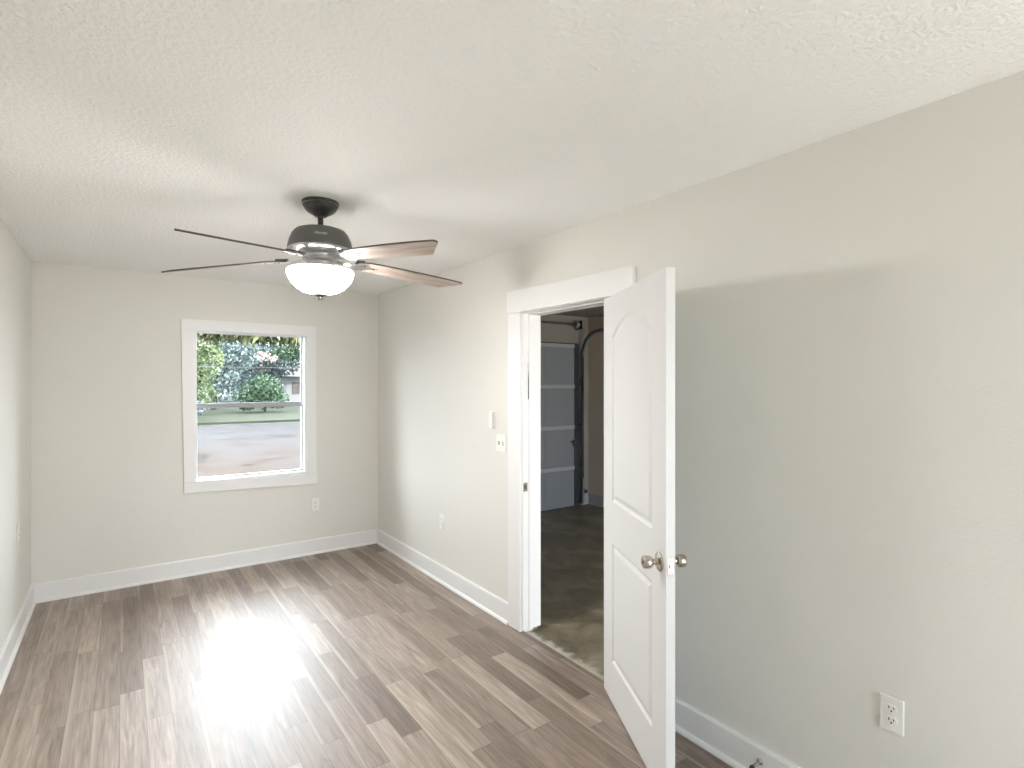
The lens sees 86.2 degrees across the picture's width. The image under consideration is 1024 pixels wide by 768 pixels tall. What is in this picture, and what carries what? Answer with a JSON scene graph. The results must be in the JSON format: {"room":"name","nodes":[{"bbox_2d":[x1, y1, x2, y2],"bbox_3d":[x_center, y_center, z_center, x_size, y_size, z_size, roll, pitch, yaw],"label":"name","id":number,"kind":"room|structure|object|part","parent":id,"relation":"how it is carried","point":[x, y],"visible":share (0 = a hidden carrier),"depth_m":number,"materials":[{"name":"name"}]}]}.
{"room":"empty room","nodes":[
{"label":"empty room","id":0,"kind":"room"},
{"bbox_2d":[0,219,30,651],"bbox_3d":[-1.557,0.400,1.125,0.150,2.600,6.940,0,0,-35],"label":"wall","id":1,"kind":"structure","parent":0,"point":[15,265],"depth_m":3.38,"materials":[{"name":"paint"}]},
{"bbox_2d":[0,585,35,694],"bbox_3d":[-1.527,1.532,1.238,0.031,0.137,6.790,0,0,-35],"label":"baseboard","id":2,"kind":"structure","parent":1,"relation":"attached to","point":[8,653],"depth_m":3.31,"materials":[{"name":"white paint"}]},
{"bbox_2d":[17,522,19,541],"bbox_3d":[-3.142,0.940,3.483,0.009,0.115,0.071,0,0,-35],"label":"wall outlet","id":3,"kind":"object","parent":1,"relation":"attached to","point":[18,523],"visible":1,"depth_m":3.47,"materials":[{"name":"white plastic"}]},
{"bbox_2d":[31,261,377,583],"bbox_3d":[-2.487,0.500,4.822,2.930,2.800,0.160,0,0,-35],"label":"wall","id":4,"kind":"structure","parent":0,"point":[108,495],"depth_m":4.42,"materials":[{"name":"paint"}]},
{"bbox_2d":[31,529,376,602],"bbox_3d":[-2.424,1.532,4.750,2.646,0.137,0.031,0,0,-35],"label":"baseboard","id":5,"kind":"structure","parent":4,"relation":"attached to","point":[113,580],"depth_m":4.57,"materials":[{"name":"white paint"}]},
{"bbox_2d":[181,319,316,492],"bbox_3d":[-2.338,0.200,4.914,1.104,1.481,0.178,0,0,-35],"label":"window","id":6,"kind":"structure","parent":4,"relation":"in","point":[307,403],"depth_m":4.85,"materials":[{"name":"white paint"}]},
{"bbox_3d":[-2.358,-0.128,4.946,0.884,0.640,0.022,0,0,-35],"label":"sash","id":7,"kind":"part","parent":6,"relation":"part of","materials":[{"name":"white plastic"}]},
{"bbox_3d":[-2.343,0.502,4.924,0.884,0.624,0.022,0,0,-35],"label":"sash","id":8,"kind":"part","parent":6,"relation":"part of","materials":[{"name":"clear glass"}]},
{"bbox_2d":[311,498,318,510],"bbox_3d":[-1.858,1.140,5.167,0.071,0.115,0.009,0,0,-35],"label":"wall outlet","id":9,"kind":"object","parent":4,"relation":"attached to","point":[314,502],"visible":1,"depth_m":5.16,"materials":[{"name":"white plastic"}]},
{"bbox_2d":[0,504,732,767],"bbox_3d":[0.727,1.725,3.122,5.890,0.250,7.240,0,0,-35],"label":"floor","id":10,"kind":"structure","parent":0,"point":[355,657],"depth_m":3.01,"materials":[{"name":"laminate"}]},
{"bbox_2d":[0,0,1023,317],"bbox_3d":[0.739,-0.975,2.977,6.040,0.150,7.290,0,0,-35],"label":"ceiling","id":11,"kind":"structure","parent":0,"point":[480,129],"depth_m":1.78,"materials":[{"name":"white paint"}]},
{"bbox_2d":[161,196,461,299],"bbox_3d":[-0.883,-0.657,2.753,1.453,0.486,1.530,0,0,-35],"label":"ceiling fan","id":12,"kind":"object","parent":11,"relation":"hanging from","point":[321,246],"visible":1,"depth_m":2.61,"materials":[{"name":"black metal"}]},
{"bbox_3d":[-1.434,-0.580,2.693,0.619,0.065,0.117,-2,0,-2],"label":"blade","id":13,"kind":"part","parent":12,"relation":"part of","materials":[{"name":"brown wood"}]},
{"bbox_3d":[-1.082,-0.578,2.244,0.117,0.065,0.619,0,2,16],"label":"blade","id":14,"kind":"part","parent":12,"relation":"part of","materials":[{"name":"brown wood"}]},
{"bbox_3d":[-0.948,-0.503,2.710,0.316,0.116,0.316,0,0,-35],"label":"lamp shade","id":15,"kind":"part","parent":12,"relation":"part of","materials":[{"name":"white glass"}]},
{"bbox_3d":[-0.538,-0.594,2.433,0.619,0.065,0.117,0,0,34],"label":"blade","id":16,"kind":"part","parent":12,"relation":"part of","materials":[{"name":"brown wood"}]},
{"bbox_3d":[-0.559,-0.594,3.014,0.619,0.065,0.117,0,0,-38],"label":"blade","id":17,"kind":"part","parent":12,"relation":"part of","materials":[{"name":"brown wood"}]},
{"bbox_2d":[533,314,587,628],"bbox_3d":[1.849,0.400,3.738,2.950,2.600,7.240,0,0,-35],"label":"wall","id":18,"kind":"structure","parent":0,"point":[559,333],"depth_m":7.32,"materials":[{"name":"paint"}]},
{"bbox_2d":[541,342,581,511],"bbox_3d":[-0.095,0.540,6.554,2.495,2.150,0.094,0,0,-35],"label":"door","id":19,"kind":"structure","parent":18,"relation":"in","point":[560,384],"depth_m":7.07,"materials":[{"name":"grey metal"}]},
{"bbox_3d":[-0.143,-0.498,6.520,2.373,0.045,0.014,0,0,-35],"label":"rail","id":20,"kind":"part","parent":19,"relation":"part of","materials":[{"name":"grey metal"}]},
{"bbox_3d":[-0.143,0.035,6.520,2.373,0.045,0.014,0,0,-35],"label":"rail","id":21,"kind":"part","parent":19,"relation":"part of","materials":[{"name":"grey metal"}]},
{"bbox_3d":[-0.143,0.568,6.520,2.373,0.045,0.014,0,0,-35],"label":"rail","id":22,"kind":"part","parent":19,"relation":"part of","materials":[{"name":"grey metal"}]},
{"bbox_3d":[-0.143,1.101,6.520,2.373,0.045,0.014,0,0,-35],"label":"rail","id":23,"kind":"part","parent":19,"relation":"part of","materials":[{"name":"grey metal"}]},
{"bbox_2d":[541,321,582,329],"bbox_3d":[-0.101,-0.775,6.515,2.500,0.110,0.150,0,0,-35],"label":"shaft","id":24,"kind":"object","parent":18,"relation":"attached to","point":[577,325],"visible":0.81,"depth_m":7.11,"materials":[{"name":"grey metal"}]},
{"bbox_2d":[580,493,587,504],"bbox_3d":[0.979,1.546,7.360,0.160,0.137,0.031,0,0,-35],"label":"baseboard","id":25,"kind":"structure","parent":18,"relation":"attached to","point":[585,494],"depth_m":7.37,"materials":[{"name":"white wood"}]},
{"bbox_2d":[580,327,603,503],"bbox_3d":[1.633,0.434,6.285,0.030,2.321,2.539,0,0,-35],"label":"door track","id":26,"kind":"object","parent":18,"relation":"attached to","point":[597,330],"visible":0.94,"depth_m":7.27,"materials":[{"name":"grey metal"}]},
{"bbox_2d":[588,315,603,496],"bbox_3d":[3.111,0.400,4.637,0.150,2.600,7.240,0,0,-35],"label":"wall","id":27,"kind":"structure","parent":0,"point":[596,342],"depth_m":7.29,"materials":[{"name":"paint"}]},
{"bbox_2d":[588,493,603,507],"bbox_3d":[3.037,1.546,4.585,0.031,0.137,6.940,0,0,-35],"label":"baseboard","id":28,"kind":"structure","parent":27,"relation":"attached to","point":[593,499],"depth_m":7.27,"materials":[{"name":"white wood"}]},
{"bbox_2d":[378,71,1023,767],"bbox_3d":[0.697,0.400,2.732,0.092,2.600,6.940,0,0,-35],"label":"wall","id":29,"kind":"structure","parent":0,"point":[849,306],"depth_m":2.03,"materials":[{"name":"paint"}]},
{"bbox_2d":[376,529,507,624],"bbox_3d":[-0.695,1.532,4.579,0.031,0.137,2.317,0,0,-35],"label":"baseboard","id":30,"kind":"structure","parent":29,"relation":"attached to","point":[495,606],"depth_m":4.29,"materials":[{"name":"white paint"}]},
{"bbox_2d":[440,514,443,528],"bbox_3d":[-0.568,1.111,4.420,0.009,0.115,0.071,0,0,-35],"label":"wall outlet","id":31,"kind":"object","parent":29,"relation":"attached to","point":[441,515],"visible":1,"depth_m":4.41,"materials":[{"name":"white plastic"}]},
{"bbox_2d":[489,411,495,427],"bbox_3d":[-0.138,0.248,3.801,0.028,0.120,0.048,0,0,-35],"label":"wall control box","id":32,"kind":"object","parent":29,"relation":"attached to","point":[492,415],"visible":1,"depth_m":3.79,"materials":[{"name":"white plastic"}]},
{"bbox_2d":[496,434,505,451],"bbox_3d":[-0.078,0.404,3.725,0.018,0.115,0.114,0,0,-35],"label":"light switch","id":33,"kind":"object","parent":29,"relation":"attached to","point":[500,439],"visible":1,"depth_m":3.72,"materials":[{"name":"white plastic"}]},
{"bbox_2d":[507,266,635,631],"bbox_3d":[0.352,0.494,3.235,0.163,2.211,1.100,0,0,-35],"label":"door frame","id":34,"kind":"structure","parent":29,"relation":"attached to","point":[526,306],"depth_m":3.55,"materials":[{"name":"white paint"}]},
{"bbox_3d":[0.087,0.666,3.536,0.032,0.057,0.003,0,0,-35],"label":"strike plate","id":35,"kind":"part","parent":34,"relation":"part of","materials":[{"name":"grey metal"}]},
{"bbox_3d":[0.295,-0.535,3.195,0.025,0.151,1.100,0,0,-35],"label":"head casing","id":36,"kind":"part","parent":34,"relation":"part of","materials":[{"name":"white paint"}]},
{"bbox_2d":[604,267,687,767],"bbox_3d":[0.550,0.573,2.471,0.180,2.030,0.823,0,0,-7],"label":"door","id":37,"kind":"structure","parent":29,"relation":"in","point":[640,559],"depth_m":2.33,"materials":[{"name":"white paint"}]},
{"bbox_3d":[0.539,0.691,2.124,0.072,0.075,0.075,0,0,-7],"label":"knob","id":38,"kind":"part","parent":37,"relation":"part of","materials":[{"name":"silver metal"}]},
{"bbox_3d":[0.601,0.691,2.067,0.024,0.056,0.008,0,0,-7],"label":"latch plate","id":39,"kind":"part","parent":37,"relation":"part of","materials":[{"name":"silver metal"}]},
{"bbox_3d":[0.646,0.691,2.138,0.072,0.075,0.075,0,0,-7],"label":"knob","id":40,"kind":"part","parent":37,"relation":"part of","materials":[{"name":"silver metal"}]},
{"bbox_2d":[675,697,800,767],"bbox_3d":[1.592,1.532,1.372,0.031,0.137,3.385,0,0,-35],"label":"baseboard","id":41,"kind":"structure","parent":29,"relation":"attached to","point":[735,749],"depth_m":2.34,"materials":[{"name":"white paint"}]},
{"bbox_2d":[749,758,762,767],"bbox_3d":[0.972,1.522,2.185,0.065,0.028,0.028,0,0,-35],"label":"door stop","id":42,"kind":"object","parent":41,"relation":"attached to","point":[758,760],"visible":1,"depth_m":2.19,"materials":[{"name":"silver metal"}]},
{"bbox_2d":[880,693,903,736],"bbox_3d":[1.274,1.109,1.836,0.009,0.115,0.071,0,0,-35],"label":"wall outlet","id":43,"kind":"object","parent":29,"relation":"attached to","point":[891,709],"visible":1,"depth_m":1.83,"materials":[{"name":"white plastic"}]},
{"bbox_2d":[885,703,896,713],"bbox_3d":[1.273,1.089,1.835,0.006,0.027,0.034,0,0,-35],"label":"receptacle","id":44,"kind":"object","parent":43,"relation":"attached to","point":[890,708],"depth_m":1.83,"materials":[{"name":"white plastic"}]},
{"bbox_2d":[885,715,896,725],"bbox_3d":[1.273,1.129,1.835,0.006,0.027,0.034,0,0,-35],"label":"receptacle","id":45,"kind":"object","parent":43,"relation":"attached to","point":[890,720],"depth_m":1.83,"materials":[{"name":"white plastic"}]},
{"label":"outside","id":46,"kind":"structure","parent":0,"visible":0},
{"bbox_2d":[197,421,299,477],"bbox_3d":[-1.858,2.000,19.830,140.000,0.200,23.550,0,0,-35],"label":"driveway","id":47,"kind":"structure","parent":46,"point":[222,449],"depth_m":16.37,"materials":[{"name":"beige concrete"}]},
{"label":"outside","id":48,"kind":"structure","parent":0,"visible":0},
{"bbox_2d":[197,396,299,424],"bbox_3d":[-26.401,1.950,54.252,140.000,0.300,61.000,0,0,-35],"label":"lawn","id":49,"kind":"structure","parent":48,"point":[292,413],"depth_m":31.26,"materials":[{"name":"green plant"}]},
{"bbox_2d":[197,400,207,418],"bbox_3d":[-15.721,1.226,26.378,1.812,1.189,1.518,0,0,-35],"label":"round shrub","id":50,"kind":"object","parent":49,"relation":"on","point":[200,411],"visible":0.07,"depth_m":26.65,"materials":[{"name":"green plant"}]},
{"bbox_2d":[197,338,224,414],"bbox_3d":[-18.762,-1.363,32.059,4.158,6.361,3.141,0,0,-35],"label":"leafy tree","id":51,"kind":"object","parent":49,"relation":"on","point":[200,370],"visible":0.27,"depth_m":32.20,"materials":[{"name":"green plant"}]},
{"bbox_2d":[197,340,260,408],"bbox_3d":[-21.058,-1.311,39.000,5.904,6.256,3.132,0,0,-35],"label":"leafy tree","id":52,"kind":"object","parent":49,"relation":"on","point":[227,385],"visible":0.41,"depth_m":38.99,"materials":[{"name":"green plant"}]},
{"bbox_2d":[197,333,299,348],"bbox_3d":[-15.274,-1.379,29.713,9.234,6.374,3.576,0,0,-35],"label":"tree","id":53,"kind":"object","parent":49,"relation":"on","point":[244,339],"visible":0.09,"depth_m":29.75,"materials":[{"name":"green plant"}]},
{"bbox_2d":[203,341,296,401],"bbox_3d":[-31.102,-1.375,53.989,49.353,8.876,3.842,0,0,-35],"label":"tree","id":54,"kind":"object","parent":49,"relation":"on","point":[227,341],"visible":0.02,"depth_m":55.35,"materials":[{"name":"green plant"}]},
{"bbox_2d":[231,373,289,411],"bbox_3d":[-16.112,0.542,35.163,3.508,2.545,1.902,0,0,-35],"label":"round shrub","id":55,"kind":"object","parent":49,"relation":"on","point":[256,393],"visible":0.84,"depth_m":34.87,"materials":[{"name":"green plant"}]},
{"bbox_2d":[242,346,283,409],"bbox_3d":[-17.284,-0.409,38.194,2.141,4.427,2.158,0,0,-2],"label":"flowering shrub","id":56,"kind":"object","parent":49,"relation":"on","point":[266,354],"visible":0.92,"depth_m":38.16,"materials":[{"name":"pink plant"}]},
{"bbox_2d":[230,342,299,393],"bbox_3d":[-20.035,-0.943,44.628,5.744,5.522,3.184,0,0,-35],"label":"leafy tree","id":57,"kind":"object","parent":49,"relation":"on","point":[281,363],"visible":0.47,"depth_m":43.94,"materials":[{"name":"green plant"}]},
{"bbox_2d":[261,360,299,401],"bbox_3d":[-18.486,-0.250,53.141,10.400,4.100,9.200,0,0,-35],"label":"building","id":58,"kind":"structure","parent":49,"relation":"on","point":[291,383],"depth_m":47.70,"materials":[{"name":"paint"}]},
{"bbox_2d":[269,343,299,361],"bbox_3d":[-15.812,-1.474,42.839,5.999,6.566,3.580,0,0,-35],"label":"leafy tree","id":59,"kind":"object","parent":49,"relation":"on","point":[277,350],"visible":0.15,"depth_m":41.39,"materials":[{"name":"green plant"}]}
]}

